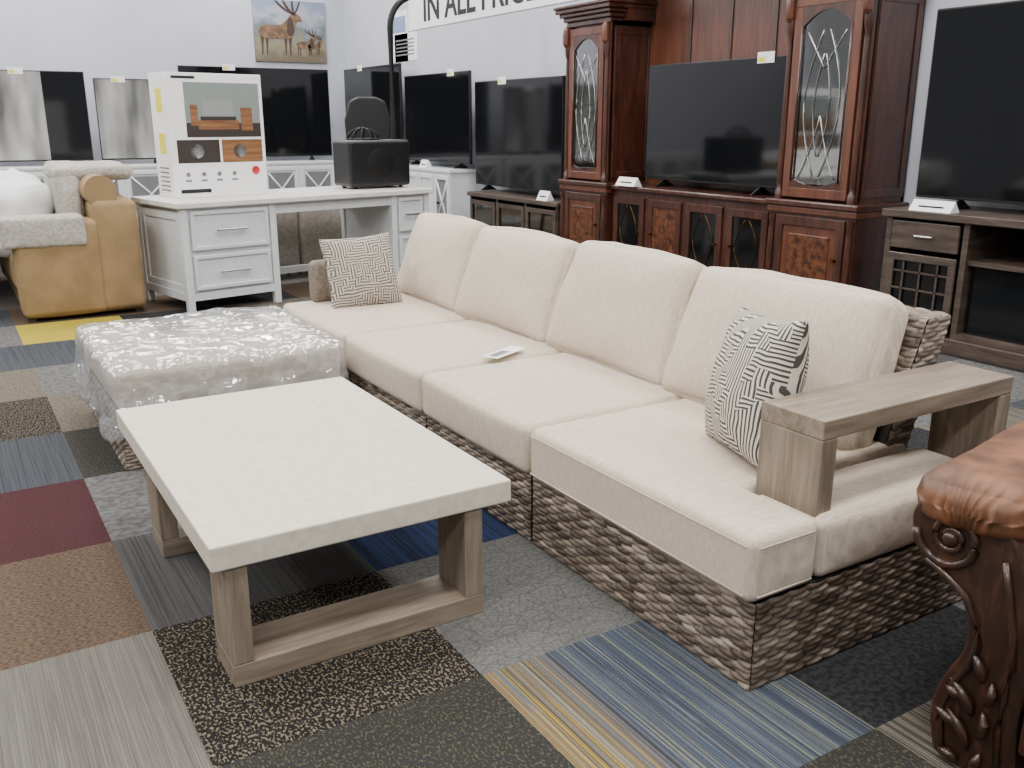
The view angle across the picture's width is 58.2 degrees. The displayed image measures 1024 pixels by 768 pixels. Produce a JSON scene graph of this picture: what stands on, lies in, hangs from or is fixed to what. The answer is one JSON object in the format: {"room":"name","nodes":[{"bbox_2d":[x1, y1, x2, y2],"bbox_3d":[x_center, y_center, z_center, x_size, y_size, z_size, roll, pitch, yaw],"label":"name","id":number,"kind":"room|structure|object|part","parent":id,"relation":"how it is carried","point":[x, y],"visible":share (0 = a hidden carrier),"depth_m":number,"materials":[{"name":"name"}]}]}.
{"room":"store","nodes":[
{"label":"store","id":0,"kind":"room"},
{"bbox_2d":[0,0,346,166],"bbox_3d":[-7.982,-4.380,12.263,12.220,4.600,0.100,-10,19,-30],"label":"wall","id":1,"kind":"structure","parent":0,"point":[130,39],"depth_m":13.60,"materials":[{"name":"paint"}]},
{"bbox_2d":[251,0,326,62],"bbox_3d":[-3.537,-5.617,14.666,1.170,0.923,0.041,-10,19,-30],"label":"painting","id":2,"kind":"object","parent":1,"relation":"attached to","point":[284,30],"visible":1,"depth_m":14.64},
{"bbox_2d":[0,226,1023,767],"bbox_3d":[-3.207,-0.034,5.410,12.240,0.001,18.360,-10,19,-30],"label":"floor","id":3,"kind":"structure","parent":0,"point":[109,658],"depth_m":2.58,"materials":[{"name":"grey carpet"}]},
{"bbox_2d":[0,161,145,321],"bbox_3d":[-4.193,-1.380,8.054,1.402,1.138,3.099,-10,19,-30],"label":"sofa","id":4,"kind":"object","parent":3,"relation":"on","point":[70,243],"visible":1,"depth_m":6.99,"materials":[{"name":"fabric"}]},
{"bbox_3d":[-4.557,-1.390,8.745,0.610,0.740,0.270,-10,19,-30],"label":"arm","id":5,"kind":"part","parent":4,"relation":"part of","materials":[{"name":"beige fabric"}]},
{"bbox_3d":[-4.009,-1.090,7.874,0.600,0.320,1.870,-10,19,-30],"label":"seat","id":6,"kind":"part","parent":4,"relation":"part of","materials":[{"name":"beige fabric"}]},
{"bbox_2d":[0,168,54,251],"bbox_3d":[-4.551,-1.531,8.079,0.861,0.661,2.619,-10,19,-30],"label":"bedding","id":7,"kind":"object","parent":4,"relation":"on","point":[21,193],"depth_m":7.12,"materials":[{"name":"white fabric"}]},
{"bbox_2d":[0,213,87,249],"bbox_3d":[-3.508,-1.143,6.877,0.582,0.238,0.345,-10,19,-30],"label":"blanket","id":8,"kind":"object","parent":4,"relation":"on","point":[63,231],"depth_m":6.75,"materials":[{"name":"white fabric"}]},
{"bbox_3d":[-3.433,-0.890,6.988,0.610,0.740,0.280,-10,19,-30],"label":"arm","id":9,"kind":"part","parent":4,"relation":"part of","materials":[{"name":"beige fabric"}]},
{"bbox_2d":[41,161,132,216],"bbox_3d":[-3.491,-1.511,7.600,0.627,0.642,1.022,-10,19,-30],"label":"throw","id":10,"kind":"object","parent":4,"relation":"on","point":[61,181],"depth_m":7.14,"materials":[{"name":"white fabric"}]},
{"bbox_2d":[0,163,159,220],"bbox_3d":[-6.204,-2.615,12.896,2.820,0.860,0.492,-10,19,-30],"label":"media console","id":11,"kind":"object","parent":3,"relation":"on","point":[144,181],"visible":0.04,"depth_m":13.09,"materials":[{"name":"paint"}]},
{"bbox_3d":[-6.372,-2.531,12.529,0.660,0.660,0.028,-10,19,-30],"label":"door","id":12,"kind":"part","parent":11,"relation":"part of","materials":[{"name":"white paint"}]},
{"bbox_2d":[0,67,93,161],"bbox_3d":[-6.711,-3.558,12.273,1.960,1.275,0.240,-10,19,-30],"label":"television","id":13,"kind":"object","parent":11,"relation":"on","point":[44,116],"visible":0.92,"depth_m":12.46,"materials":[{"name":"black plastic"}]},
{"bbox_3d":[-5.776,-2.632,12.881,0.660,0.660,0.028,-10,19,-30],"label":"door","id":14,"kind":"part","parent":11,"relation":"part of","materials":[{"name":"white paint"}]},
{"bbox_2d":[92,76,156,163],"bbox_3d":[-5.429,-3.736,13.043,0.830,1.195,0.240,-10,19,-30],"label":"television","id":15,"kind":"object","parent":11,"relation":"on","point":[123,106],"visible":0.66,"depth_m":12.98,"materials":[{"name":"black plastic"}]},
{"bbox_3d":[-5.179,-2.732,13.234,0.660,0.660,0.028,-10,19,-30],"label":"door","id":16,"kind":"part","parent":11,"relation":"part of","materials":[{"name":"white paint"}]},
{"bbox_2d":[83,310,339,470],"bbox_3d":[-1.504,-0.045,4.550,1.166,0.493,1.155,-10,19,-30],"label":"ottoman","id":17,"kind":"object","parent":3,"relation":"on","point":[155,362],"visible":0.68,"depth_m":4.22,"materials":[{"name":"wicker"}]},
{"bbox_2d":[83,310,339,408],"bbox_3d":[-1.496,-0.145,4.532,1.008,0.209,1.008,-10,19,-30],"label":"cushion","id":18,"kind":"object","parent":17,"relation":"on","point":[135,365],"depth_m":4.22,"materials":[{"name":"fabric"}]},
{"bbox_2d":[130,185,432,314],"bbox_3d":[-1.925,-1.257,8.130,2.430,0.860,0.934,-14,21,-41],"label":"writing desk","id":19,"kind":"object","parent":3,"relation":"on","point":[197,248],"visible":0.82,"depth_m":7.45,"materials":[{"name":"white paint"}]},
{"bbox_2d":[148,72,267,197],"bbox_3d":[-2.487,-2.047,7.580,0.802,0.960,0.345,-13,21,-39],"label":"box","id":20,"kind":"object","parent":19,"relation":"on","point":[208,128],"visible":1,"depth_m":7.42,"materials":[{"name":"white cardboard"}]},
{"bbox_2d":[333,139,409,188],"bbox_3d":[-1.299,-2.041,8.526,0.620,0.430,0.365,-11,19,-34],"label":"speaker","id":21,"kind":"object","parent":19,"relation":"on","point":[383,162],"visible":1,"depth_m":8.37},
{"bbox_2d":[345,127,380,139],"bbox_3d":[-1.365,-2.294,8.422,0.320,0.108,0.320,-10,19,-30],"label":"ornament","id":22,"kind":"object","parent":21,"relation":"on","point":[355,130],"visible":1,"depth_m":8.37,"materials":[{"name":"black metal"}]},
{"bbox_2d":[367,148,393,179],"bbox_3d":[-1.194,-2.006,8.384,0.280,0.280,0.004,-11,19,-34],"label":"grille","id":23,"kind":"object","parent":21,"relation":"attached to","point":[380,161],"depth_m":8.38,"materials":[{"name":"black fabric"}]},
{"bbox_2d":[266,160,335,188],"bbox_3d":[-3.925,-2.999,14.243,2.370,0.860,0.492,-10,19,-30],"label":"media console","id":24,"kind":"object","parent":3,"relation":"on","point":[282,174],"visible":0.17,"depth_m":14.29,"materials":[{"name":"paint"}]},
{"bbox_2d":[177,64,331,159],"bbox_3d":[-3.840,-4.100,13.955,2.260,1.395,0.240,-10,19,-30],"label":"television","id":25,"kind":"object","parent":24,"relation":"on","point":[295,102],"visible":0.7,"depth_m":14.19,"materials":[{"name":"black plastic"}]},
{"bbox_3d":[-3.545,-3.008,14.201,0.548,0.660,0.028,-10,19,-30],"label":"door","id":26,"kind":"part","parent":24,"relation":"part of","materials":[{"name":"white paint"}]},
{"bbox_3d":[-3.045,-3.092,14.497,0.548,0.660,0.028,-10,19,-30],"label":"door","id":27,"kind":"part","parent":24,"relation":"part of","materials":[{"name":"white paint"}]},
{"bbox_2d":[276,209,341,274],"bbox_3d":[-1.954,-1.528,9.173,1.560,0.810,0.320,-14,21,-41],"label":"sofa","id":28,"kind":"object","parent":3,"relation":"on","point":[299,234],"visible":0.19,"depth_m":8.94,"materials":[{"name":"beige fabric"}]},
{"bbox_2d":[116,377,510,687],"bbox_3d":[-0.739,0.393,3.146,0.890,0.420,1.365,-10,19,-30],"label":"coffee table","id":29,"kind":"object","parent":3,"relation":"on","point":[238,480],"visible":1,"depth_m":2.76,"materials":[{"name":"stone"}]},
{"bbox_3d":[-0.925,0.359,3.393,0.760,0.350,0.180,-10,19,-30],"label":"leg frame","id":30,"kind":"part","parent":29,"relation":"part of","materials":[{"name":"brown wood"}]},
{"bbox_3d":[-0.459,0.567,2.664,0.760,0.350,0.180,-10,19,-30],"label":"leg frame","id":31,"kind":"part","parent":29,"relation":"part of","materials":[{"name":"brown wood"}]},
{"bbox_2d":[344,97,390,138],"bbox_3d":[-1.587,-2.338,10.361,0.604,1.723,0.613,-3,16,-11],"label":"bar chair","id":32,"kind":"object","parent":3,"relation":"on","point":[372,113],"visible":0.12,"depth_m":10.36,"materials":[{"name":"black plastic"}]},
{"bbox_2d":[387,0,409,138],"bbox_3d":[-0.801,-2.828,9.974,1.460,2.871,0.400,-10,19,-30],"label":"arc floor lamp","id":33,"kind":"object","parent":3,"relation":"on","point":[398,3],"visible":0.48,"depth_m":9.53,"materials":[{"name":"black metal"}]},
{"bbox_2d":[403,165,483,219],"bbox_3d":[-1.058,-2.542,12.638,0.535,0.860,1.840,-10,19,-30],"label":"media console","id":34,"kind":"object","parent":3,"relation":"on","point":[450,186],"visible":0.27,"depth_m":11.90,"materials":[{"name":"paint"}]},
{"bbox_3d":[-1.383,-2.579,12.695,0.020,0.660,0.410,-10,19,-30],"label":"door","id":35,"kind":"part","parent":34,"relation":"part of","materials":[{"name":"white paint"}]},
{"bbox_2d":[419,160,431,167],"bbox_3d":[-1.161,-2.955,12.333,0.100,0.100,0.200,-10,19,-30],"label":"price card","id":36,"kind":"object","parent":34,"relation":"on","point":[424,163],"visible":1,"depth_m":12.28,"materials":[{"name":"white paper"}]},
{"bbox_3d":[-1.147,-2.474,12.326,0.020,0.660,0.410,-10,19,-30],"label":"door","id":37,"kind":"part","parent":34,"relation":"part of","materials":[{"name":"white paint"}]},
{"bbox_2d":[404,69,472,168],"bbox_3d":[-1.001,-3.522,12.237,0.240,1.225,1.860,-10,19,-30],"label":"television","id":38,"kind":"object","parent":34,"relation":"on","point":[438,106],"visible":0.86,"depth_m":12.10,"materials":[{"name":"black plastic"}]},
{"bbox_3d":[-0.909,-2.369,11.959,0.028,0.660,0.410,-10,19,-30],"label":"door","id":39,"kind":"part","parent":34,"relation":"part of","materials":[{"name":"white paint"}]},
{"bbox_2d":[467,190,560,235],"bbox_3d":[0.193,-1.870,10.700,0.550,0.630,1.960,-10,19,-30],"label":"media console","id":40,"kind":"object","parent":3,"relation":"on","point":[504,208],"visible":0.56,"depth_m":10.72,"materials":[{"name":"brown wood"}]},
{"bbox_3d":[-0.354,-2.001,11.086,0.015,0.410,0.593,-10,19,-30],"label":"door","id":41,"kind":"part","parent":40,"relation":"part of","materials":[{"name":"brown wood"}]},
{"bbox_3d":[-0.022,-1.853,10.568,0.015,0.410,0.593,-10,19,-30],"label":"door","id":42,"kind":"part","parent":40,"relation":"part of","materials":[{"name":"brown wood"}]},
{"bbox_2d":[475,75,565,196],"bbox_3d":[0.058,-2.872,10.633,0.240,1.315,1.900,-10,19,-30],"label":"television","id":43,"kind":"object","parent":40,"relation":"on","point":[520,123],"visible":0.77,"depth_m":10.52,"materials":[{"name":"black plastic"}]},
{"bbox_3d":[0.310,-1.705,10.049,0.015,0.410,0.593,-10,19,-30],"label":"door","id":44,"kind":"part","parent":40,"relation":"part of","materials":[{"name":"brown wood"}]},
{"bbox_2d":[536,190,553,200],"bbox_3d":[0.359,-2.041,9.964,0.100,0.100,0.200,-10,19,-30],"label":"price card","id":45,"kind":"object","parent":40,"relation":"on","point":[543,195],"visible":1,"depth_m":9.92,"materials":[{"name":"white paper"}]},
{"bbox_2d":[283,213,1013,691],"bbox_3d":[0.121,-0.149,4.095,1.169,0.942,3.716,-10,19,-30],"label":"sectional sofa","id":46,"kind":"object","parent":3,"relation":"on","point":[789,562],"visible":0.84,"depth_m":2.98,"materials":[{"name":"fabric"}]},
{"bbox_3d":[-1.010,-0.613,5.393,0.358,0.246,0.108,-10,19,-30],"label":"panel","id":47,"kind":"part","parent":46,"relation":"part of","materials":[{"name":"brown wood"}]},
{"bbox_2d":[319,232,402,308],"bbox_3d":[-0.852,-0.634,5.208,0.432,0.420,0.202,-10,19,-30],"label":"throw pillow","id":48,"kind":"object","parent":46,"relation":"on","point":[360,270],"visible":0.95,"depth_m":5.14,"materials":[{"name":"fabric"}]},
{"bbox_2d":[283,292,466,367],"bbox_3d":[-0.665,-0.338,5.210,1.005,0.214,0.966,-10,19,-30],"label":"seat cushion","id":49,"kind":"object","parent":46,"relation":"on","point":[318,316],"depth_m":4.95,"materials":[{"name":"fabric"}]},
{"bbox_2d":[397,213,485,311],"bbox_3d":[-0.395,-0.718,5.373,0.356,0.533,0.816,-10,19,-30],"label":"cushion","id":50,"kind":"object","parent":46,"relation":"on","point":[440,247],"depth_m":5.18,"materials":[{"name":"fabric"}]},
{"bbox_2d":[346,320,559,411],"bbox_3d":[-0.190,-0.126,4.467,1.007,0.214,0.851,-10,19,-30],"label":"seat cushion","id":51,"kind":"object","parent":46,"relation":"on","point":[393,363],"depth_m":4.26,"materials":[{"name":"fabric"}]},
{"bbox_2d":[482,346,525,358],"bbox_3d":[-0.034,-0.142,4.089,0.080,0.004,0.230,10,19,32],"label":"paper tag","id":52,"kind":"object","parent":46,"relation":"on","point":[508,350],"visible":1,"depth_m":4.08,"materials":[{"name":"grey paper"}]},
{"bbox_2d":[488,350,508,356],"bbox_3d":[-0.056,-0.134,4.056,0.040,0.001,0.110,10,19,32],"label":"print","id":53,"kind":"object","parent":52,"relation":"on","point":[499,353],"depth_m":4.06,"materials":[{"name":"grey paper"}]},
{"bbox_2d":[455,226,580,340],"bbox_3d":[0.036,-0.517,4.694,0.362,0.528,0.870,-10,19,-30],"label":"cushion","id":54,"kind":"object","parent":46,"relation":"on","point":[510,281],"depth_m":4.52,"materials":[{"name":"fabric"}]},
{"bbox_2d":[422,352,681,472],"bbox_3d":[0.251,0.070,3.779,1.006,0.214,0.832,-10,19,-30],"label":"seat cushion","id":55,"kind":"object","parent":46,"relation":"on","point":[493,408],"depth_m":3.56,"materials":[{"name":"fabric"}]},
{"bbox_2d":[547,241,707,383],"bbox_3d":[0.491,-0.324,3.988,0.354,0.546,0.855,-10,19,-30],"label":"cushion","id":56,"kind":"object","parent":46,"relation":"on","point":[616,308],"depth_m":3.82,"materials":[{"name":"fabric"}]},
{"bbox_2d":[531,398,905,601],"bbox_3d":[0.750,0.290,2.998,0.985,0.189,1.050,-10,19,-30],"label":"seat cushion","id":57,"kind":"object","parent":46,"relation":"on","point":[653,474],"depth_m":2.63,"materials":[{"name":"fabric"}]},
{"bbox_2d":[705,307,809,466],"bbox_3d":[0.752,0.003,2.865,0.245,0.486,0.497,-3,16,-9],"label":"throw pillow","id":58,"kind":"object","parent":46,"relation":"on","point":[760,358],"visible":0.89,"depth_m":2.72,"materials":[{"name":"fabric"}]},
{"bbox_2d":[662,266,909,449],"bbox_3d":[0.943,-0.119,3.280,0.365,0.540,0.904,-10,19,-30],"label":"cushion","id":59,"kind":"object","parent":46,"relation":"on","point":[856,334],"depth_m":3.09,"materials":[{"name":"fabric"}]},
{"bbox_2d":[760,448,953,576],"bbox_3d":[1.076,0.366,2.746,0.745,0.196,0.262,-10,19,-30],"label":"cushion","id":60,"kind":"object","parent":46,"relation":"on","point":[865,527],"depth_m":2.59,"materials":[{"name":"fabric"}]},
{"bbox_3d":[1.121,0.347,2.794,0.855,0.700,0.220,-10,19,-30],"label":"wood arm","id":61,"kind":"part","parent":46,"relation":"part of","materials":[{"name":"brown wood"}]},
{"bbox_2d":[553,0,925,292],"bbox_3d":[1.680,-2.345,7.982,0.640,3.035,3.830,-10,19,-30],"label":"entertainment center","id":62,"kind":"object","parent":3,"relation":"on","point":[851,72],"visible":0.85,"depth_m":7.44,"materials":[{"name":"brown wood"}]},
{"bbox_3d":[0.725,-2.762,9.034,0.012,1.260,0.430,-10,19,-30],"label":"tower glass","id":63,"kind":"part","parent":62,"relation":"part of","materials":[{"name":"white"}]},
{"bbox_2d":[615,177,641,186],"bbox_3d":[1.102,-1.916,8.705,0.100,0.080,0.280,-10,19,-30],"label":"price card","id":64,"kind":"object","parent":62,"relation":"on","point":[622,181],"visible":1,"depth_m":8.66,"materials":[{"name":"white paper"}]},
{"bbox_3d":[1.103,-1.475,8.823,0.045,0.620,0.452,-10,19,-30],"label":"door","id":65,"kind":"part","parent":62,"relation":"part of","materials":[{"name":"brown wood"}]},
{"bbox_3d":[1.371,-1.356,8.404,0.045,0.620,0.452,-10,19,-30],"label":"door","id":66,"kind":"part","parent":62,"relation":"part of","materials":[{"name":"brown wood"}]},
{"bbox_3d":[1.640,-1.236,7.984,0.045,0.620,0.452,-10,19,-30],"label":"door","id":67,"kind":"part","parent":62,"relation":"part of","materials":[{"name":"brown wood"}]},
{"bbox_2d":[645,51,786,194],"bbox_3d":[1.733,-2.240,7.942,0.240,1.115,1.720,-10,19,-30],"label":"television","id":68,"kind":"object","parent":62,"relation":"on","point":[716,121],"visible":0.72,"depth_m":7.86,"materials":[{"name":"black plastic"}]},
{"bbox_3d":[1.909,-1.116,7.564,0.045,0.620,0.452,-10,19,-30],"label":"door","id":69,"kind":"part","parent":62,"relation":"part of","materials":[{"name":"brown wood"}]},
{"bbox_3d":[2.244,-2.085,6.659,0.012,1.260,0.470,-10,19,-30],"label":"tower glass","id":70,"kind":"part","parent":62,"relation":"part of","materials":[{"name":"white"}]},
{"bbox_2d":[879,206,1023,371],"bbox_3d":[3.349,-0.551,5.599,0.693,0.890,2.180,-10,19,-30],"label":"media console","id":71,"kind":"object","parent":3,"relation":"on","point":[967,265],"visible":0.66,"depth_m":5.87,"materials":[{"name":"wood"}]},
{"bbox_2d":[908,199,958,213],"bbox_3d":[2.735,-1.155,5.962,0.100,0.070,0.300,-10,19,-30],"label":"price card","id":72,"kind":"object","parent":71,"relation":"on","point":[949,207],"visible":1,"depth_m":5.93,"materials":[{"name":"white paper"}]},
{"bbox_2d":[916,0,1023,209],"bbox_3d":[3.333,-1.606,5.300,0.240,1.297,2.100,-10,19,-30],"label":"television","id":73,"kind":"object","parent":71,"relation":"on","point":[972,148],"visible":0.96,"depth_m":5.85,"materials":[{"name":"black plastic"}]},
{"bbox_2d":[955,254,1023,353],"bbox_3d":[3.381,-0.454,5.586,0.620,0.510,1.020,-10,19,-30],"label":"shelf","id":74,"kind":"object","parent":71,"relation":"attached to","point":[989,308],"depth_m":5.74,"materials":[{"name":"brown wood"}]},
{"bbox_2d":[911,420,1023,767],"bbox_3d":[1.658,0.430,2.102,1.088,0.920,1.099,-14,21,-39],"label":"carved wooden armrest","id":75,"kind":"object","parent":3,"relation":"on","point":[968,526],"visible":1,"depth_m":2.05,"materials":[{"name":"brown wood"}]},
{"bbox_3d":[1.314,0.430,2.352,0.885,0.623,0.281,-14,21,-39],"label":"arm","id":76,"kind":"part","parent":75,"relation":"part of","materials":[{"name":"brown leather"}]},
{"bbox_3d":[1.302,0.810,1.864,0.060,0.120,0.495,-14,21,-39],"label":"rail","id":77,"kind":"part","parent":75,"relation":"part of","materials":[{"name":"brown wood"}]},
{"bbox_3d":[-2.176,-3.045,14.404,0.515,0.860,2.140,-10,19,-30],"label":"media console","id":78,"kind":"object","parent":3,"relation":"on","visible":0},
{"bbox_2d":[344,63,403,139],"bbox_3d":[-2.132,-4.144,14.071,0.240,1.415,2.100,-10,19,-30],"label":"television","id":79,"kind":"object","parent":78,"relation":"on","point":[373,81],"visible":0.53,"depth_m":13.71,"materials":[{"name":"black plastic"}]},
{"bbox_2d":[343,0,1023,209],"bbox_3d":[2.040,-3.131,7.884,0.119,4.600,18.360,-10,19,-30],"label":"wall","id":80,"kind":"structure","parent":0,"point":[527,43],"depth_m":11.44,"materials":[{"name":"paint"}]},
{"bbox_2d":[393,9,417,62],"bbox_3d":[-1.577,-5.056,13.360,0.010,0.700,0.900,-10,19,-30],"label":"poster","id":81,"kind":"object","parent":80,"relation":"attached to","point":[405,44],"depth_m":13.35,"materials":[{"name":"white paper"}]}
]}

